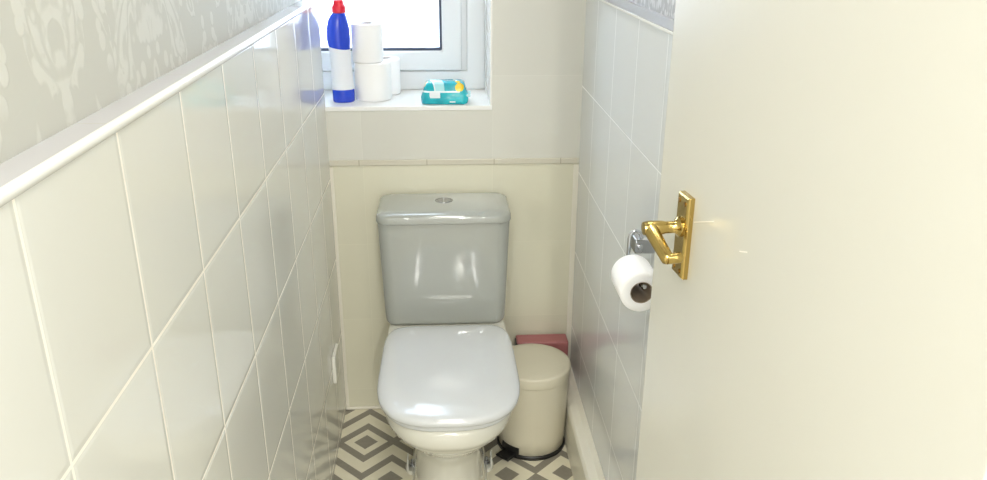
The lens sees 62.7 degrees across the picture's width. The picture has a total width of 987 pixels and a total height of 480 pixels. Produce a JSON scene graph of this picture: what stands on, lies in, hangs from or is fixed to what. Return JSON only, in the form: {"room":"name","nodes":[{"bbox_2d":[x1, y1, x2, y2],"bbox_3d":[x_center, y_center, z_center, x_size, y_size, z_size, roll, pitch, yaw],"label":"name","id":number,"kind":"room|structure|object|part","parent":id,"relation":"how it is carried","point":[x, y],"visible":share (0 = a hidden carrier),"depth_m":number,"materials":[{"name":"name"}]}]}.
{"room":"bathroom","nodes":[
{"label":"bathroom","id":0,"kind":"room"},
{"bbox_2d":[0,0,345,479],"bbox_3d":[-0.558,-0.225,1.304,0.294,2.400,1.898,-1,21,-3],"label":"wall","id":1,"kind":"structure","parent":0,"point":[169,298],"depth_m":0.98,"materials":[{"name":"beige tile"}]},
{"bbox_2d":[0,0,311,186],"bbox_3d":[-0.430,-0.299,1.283,0.036,0.008,1.898,-1,21,-3],"label":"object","id":2,"kind":"structure","parent":1,"relation":"attached to","point":[31,157],"depth_m":0.86,"materials":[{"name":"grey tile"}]},
{"bbox_2d":[0,0,318,206],"bbox_3d":[-0.414,-0.297,1.285,0.012,0.012,1.898,-1,21,-3],"label":"trim","id":3,"kind":"structure","parent":1,"relation":"attached to","point":[22,183],"depth_m":0.81,"materials":[{"name":"white tile"}]},
{"bbox_2d":[331,343,339,383],"bbox_3d":[-0.458,0.359,2.356,0.012,0.086,0.086,-1,21,-3],"label":"wall plate","id":4,"kind":"object","parent":1,"relation":"attached to","point":[335,358],"visible":1,"depth_m":2.33,"materials":[{"name":"white plastic"}]},
{"bbox_2d":[333,409,573,479],"bbox_3d":[-0.128,0.877,1.870,1.180,0.060,2.340,-1,21,-3],"label":"floor","id":5,"kind":"structure","parent":0,"point":[369,449],"depth_m":2.38,"materials":[{"name":"tile"}]},
{"bbox_2d":[376,192,519,479],"bbox_3d":[-0.126,0.333,2.169,0.373,0.736,0.727,-1,21,-3],"label":"toilet","id":6,"kind":"object","parent":5,"relation":"on","point":[448,385],"visible":1,"depth_m":2.20,"materials":[{"name":"white ceramic"}]},
{"bbox_3d":[-0.141,-0.091,2.289,0.373,0.030,0.196,-1,21,-3],"label":"cistern lid","id":7,"kind":"part","parent":6,"relation":"part of","materials":[{"name":"grey ceramic"}]},
{"bbox_3d":[-0.113,0.325,2.030,0.347,0.029,0.473,-1,21,-3],"label":"lid","id":8,"kind":"part","parent":6,"relation":"part of","materials":[{"name":"grey plastic"}]},
{"bbox_3d":[-0.113,0.347,2.039,0.324,0.016,0.450,-1,21,-3],"label":"seat","id":9,"kind":"part","parent":6,"relation":"part of","materials":[{"name":"grey plastic"}]},
{"bbox_2d":[496,343,570,461],"bbox_3d":[0.114,0.481,2.421,0.224,0.280,0.224,-1,21,-3],"label":"pedal bin","id":10,"kind":"object","parent":5,"relation":"on","point":[534,430],"visible":0.77,"depth_m":2.35,"materials":[{"name":"beige plastic"}]},
{"bbox_3d":[0.116,0.368,2.378,0.222,0.038,0.222,-1,21,-3],"label":"lid","id":11,"kind":"part","parent":10,"relation":"part of","materials":[{"name":"beige plastic"}]},
{"bbox_2d":[515,334,567,355],"bbox_3d":[0.149,0.429,2.581,0.164,0.262,0.059,-1,21,-3],"label":"plastic box","id":12,"kind":"object","parent":5,"relation":"on","point":[559,341],"visible":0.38,"depth_m":2.52,"materials":[{"name":"red plastic"}]},
{"bbox_2d":[326,0,585,405],"bbox_3d":[-0.250,-0.633,2.358,1.310,2.400,0.320,-1,21,-3],"label":"wall","id":13,"kind":"structure","parent":0,"point":[538,45],"depth_m":2.36,"materials":[{"name":"paint"}]},
{"bbox_2d":[329,167,348,406],"bbox_3d":[-0.470,0.169,2.482,0.010,0.812,0.003,-1,21,-3],"label":"trim","id":14,"kind":"structure","parent":13,"relation":"attached to","point":[330,168],"depth_m":2.46,"materials":[{"name":"beige"}]},
{"bbox_2d":[346,405,381,409],"bbox_3d":[-0.140,0.538,2.643,0.676,0.010,0.012,-1,21,-3],"label":"trim","id":15,"kind":"structure","parent":13,"relation":"attached to","point":[372,406],"depth_m":2.62,"materials":[{"name":"beige"}]},
{"bbox_2d":[318,0,485,89],"bbox_3d":[-0.372,-0.955,2.345,0.697,1.032,0.080,-1,21,-3],"label":"window","id":16,"kind":"structure","parent":13,"relation":"in","point":[430,39],"depth_m":2.46,"materials":[{"name":"white plastic"}]},
{"bbox_3d":[-0.371,-0.945,2.336,0.439,0.787,0.004,-1,21,-3],"label":"pane","id":17,"kind":"part","parent":16,"relation":"part of","materials":[{"name":"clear glass"}]},
{"bbox_3d":[-0.371,-0.946,2.338,0.551,0.899,0.060,-1,21,-3],"label":"sash","id":18,"kind":"part","parent":16,"relation":"part of","materials":[{"name":"white plastic"}]},
{"bbox_2d":[324,88,491,110],"bbox_3d":[-0.363,-0.417,2.402,0.702,0.013,0.264,-1,21,-3],"label":"windowsill","id":19,"kind":"structure","parent":13,"relation":"attached to","point":[406,100],"depth_m":2.31,"materials":[{"name":"white"}]},
{"bbox_2d":[326,0,354,102],"bbox_3d":[-0.434,-0.532,2.289,0.069,0.284,0.050,-6,22,-17],"label":"bottle","id":20,"kind":"object","parent":19,"relation":"on","point":[337,30],"visible":1,"depth_m":2.27,"materials":[{"name":"blue plastic"}]},
{"bbox_2d":[354,60,391,101],"bbox_3d":[-0.351,-0.466,2.361,0.105,0.108,0.105,-1,21,-3],"label":"toilet roll","id":21,"kind":"object","parent":19,"relation":"on","point":[372,80],"visible":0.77,"depth_m":2.32,"materials":[{"name":"white paper"}]},
{"bbox_2d":[351,21,383,63],"bbox_3d":[-0.362,-0.568,2.324,0.089,0.108,0.089,-1,21,-3],"label":"toilet roll","id":22,"kind":"object","parent":21,"relation":"on","point":[366,36],"visible":1,"depth_m":2.29,"materials":[{"name":"white paper"}]},
{"bbox_2d":[384,56,400,94],"bbox_3d":[-0.322,-0.495,2.439,0.080,0.106,0.080,-1,21,-3],"label":"toilet roll","id":23,"kind":"object","parent":19,"relation":"on","point":[395,63],"visible":0.4,"depth_m":2.42,"materials":[{"name":"white paper"}]},
{"bbox_2d":[421,79,470,103],"bbox_3d":[-0.137,-0.429,2.331,0.142,0.064,0.084,0,21,-1],"label":"pack","id":24,"kind":"object","parent":19,"relation":"on","point":[435,91],"visible":1,"depth_m":2.30,"materials":[{"name":"teal plastic"}]},
{"bbox_2d":[329,158,578,165],"bbox_3d":[-0.111,-0.227,2.352,0.726,0.017,0.004,-1,21,-3],"label":"trim","id":25,"kind":"structure","parent":13,"relation":"attached to","point":[504,160],"depth_m":2.35,"materials":[{"name":"beige tile"}]},
{"bbox_2d":[486,0,492,105],"bbox_3d":[-0.360,-0.899,2.205,0.702,1.036,0.243,-1,21,-3],"label":"trim","id":26,"kind":"structure","parent":13,"relation":"attached to","point":[489,3],"depth_m":2.30,"materials":[{"name":"white"}]},
{"bbox_2d":[566,164,578,358],"bbox_3d":[0.241,0.082,2.496,0.016,0.652,0.003,-1,21,-3],"label":"trim","id":27,"kind":"structure","parent":13,"relation":"attached to","point":[576,166],"depth_m":2.48,"materials":[{"name":"beige"}]},
{"bbox_2d":[570,0,675,479],"bbox_3d":[0.393,-0.242,1.361,0.161,2.400,1.898,-1,21,-3],"label":"wall","id":28,"kind":"structure","parent":0,"point":[626,64],"depth_m":1.90,"materials":[{"name":"grey tile"}]},
{"bbox_2d":[564,367,604,479],"bbox_3d":[0.285,0.808,1.763,0.045,0.149,1.898,-1,21,-3],"label":"baseboard","id":29,"kind":"structure","parent":28,"relation":"attached to","point":[583,457],"depth_m":2.28,"materials":[{"name":"beige paint"}]},
{"bbox_2d":[598,0,673,35],"bbox_3d":[0.319,-0.340,1.318,0.014,0.019,1.898,-1,21,-3],"label":"trim","id":30,"kind":"structure","parent":28,"relation":"attached to","point":[662,20],"depth_m":1.56,"materials":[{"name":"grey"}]},
{"bbox_2d":[626,229,654,289],"bbox_3d":[0.281,0.032,1.478,0.058,0.072,0.160,-1,21,-3],"label":"toilet roll holder","id":31,"kind":"object","parent":28,"relation":"attached to","point":[639,243],"visible":0.78,"depth_m":1.52,"materials":[{"name":"silver metal"}]},
{"bbox_2d":[611,255,652,311],"bbox_3d":[0.260,0.077,1.475,0.077,0.077,0.089,-1,21,-3],"label":"toilet roll","id":32,"kind":"object","parent":31,"relation":"on","point":[628,271],"visible":0.91,"depth_m":1.45,"materials":[{"name":"white paper"}]},
{"bbox_2d":[636,0,986,479],"bbox_3d":[0.276,0.158,0.895,0.097,1.979,0.663,-3,21,-8],"label":"door","id":33,"kind":"structure","parent":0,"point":[818,237],"depth_m":0.74,"materials":[{"name":"white paint"}]},
{"bbox_3d":[0.221,0.000,1.043,0.052,0.045,0.074,-1,21,-3],"label":"lever handle","id":34,"kind":"part","parent":33,"relation":"part of","materials":[{"name":"gold metal"}]},
{"bbox_3d":[0.250,-0.006,1.068,0.010,0.113,0.036,-3,21,-8],"label":"handle plate","id":35,"kind":"part","parent":33,"relation":"part of","materials":[{"name":"gold metal"}]}
]}

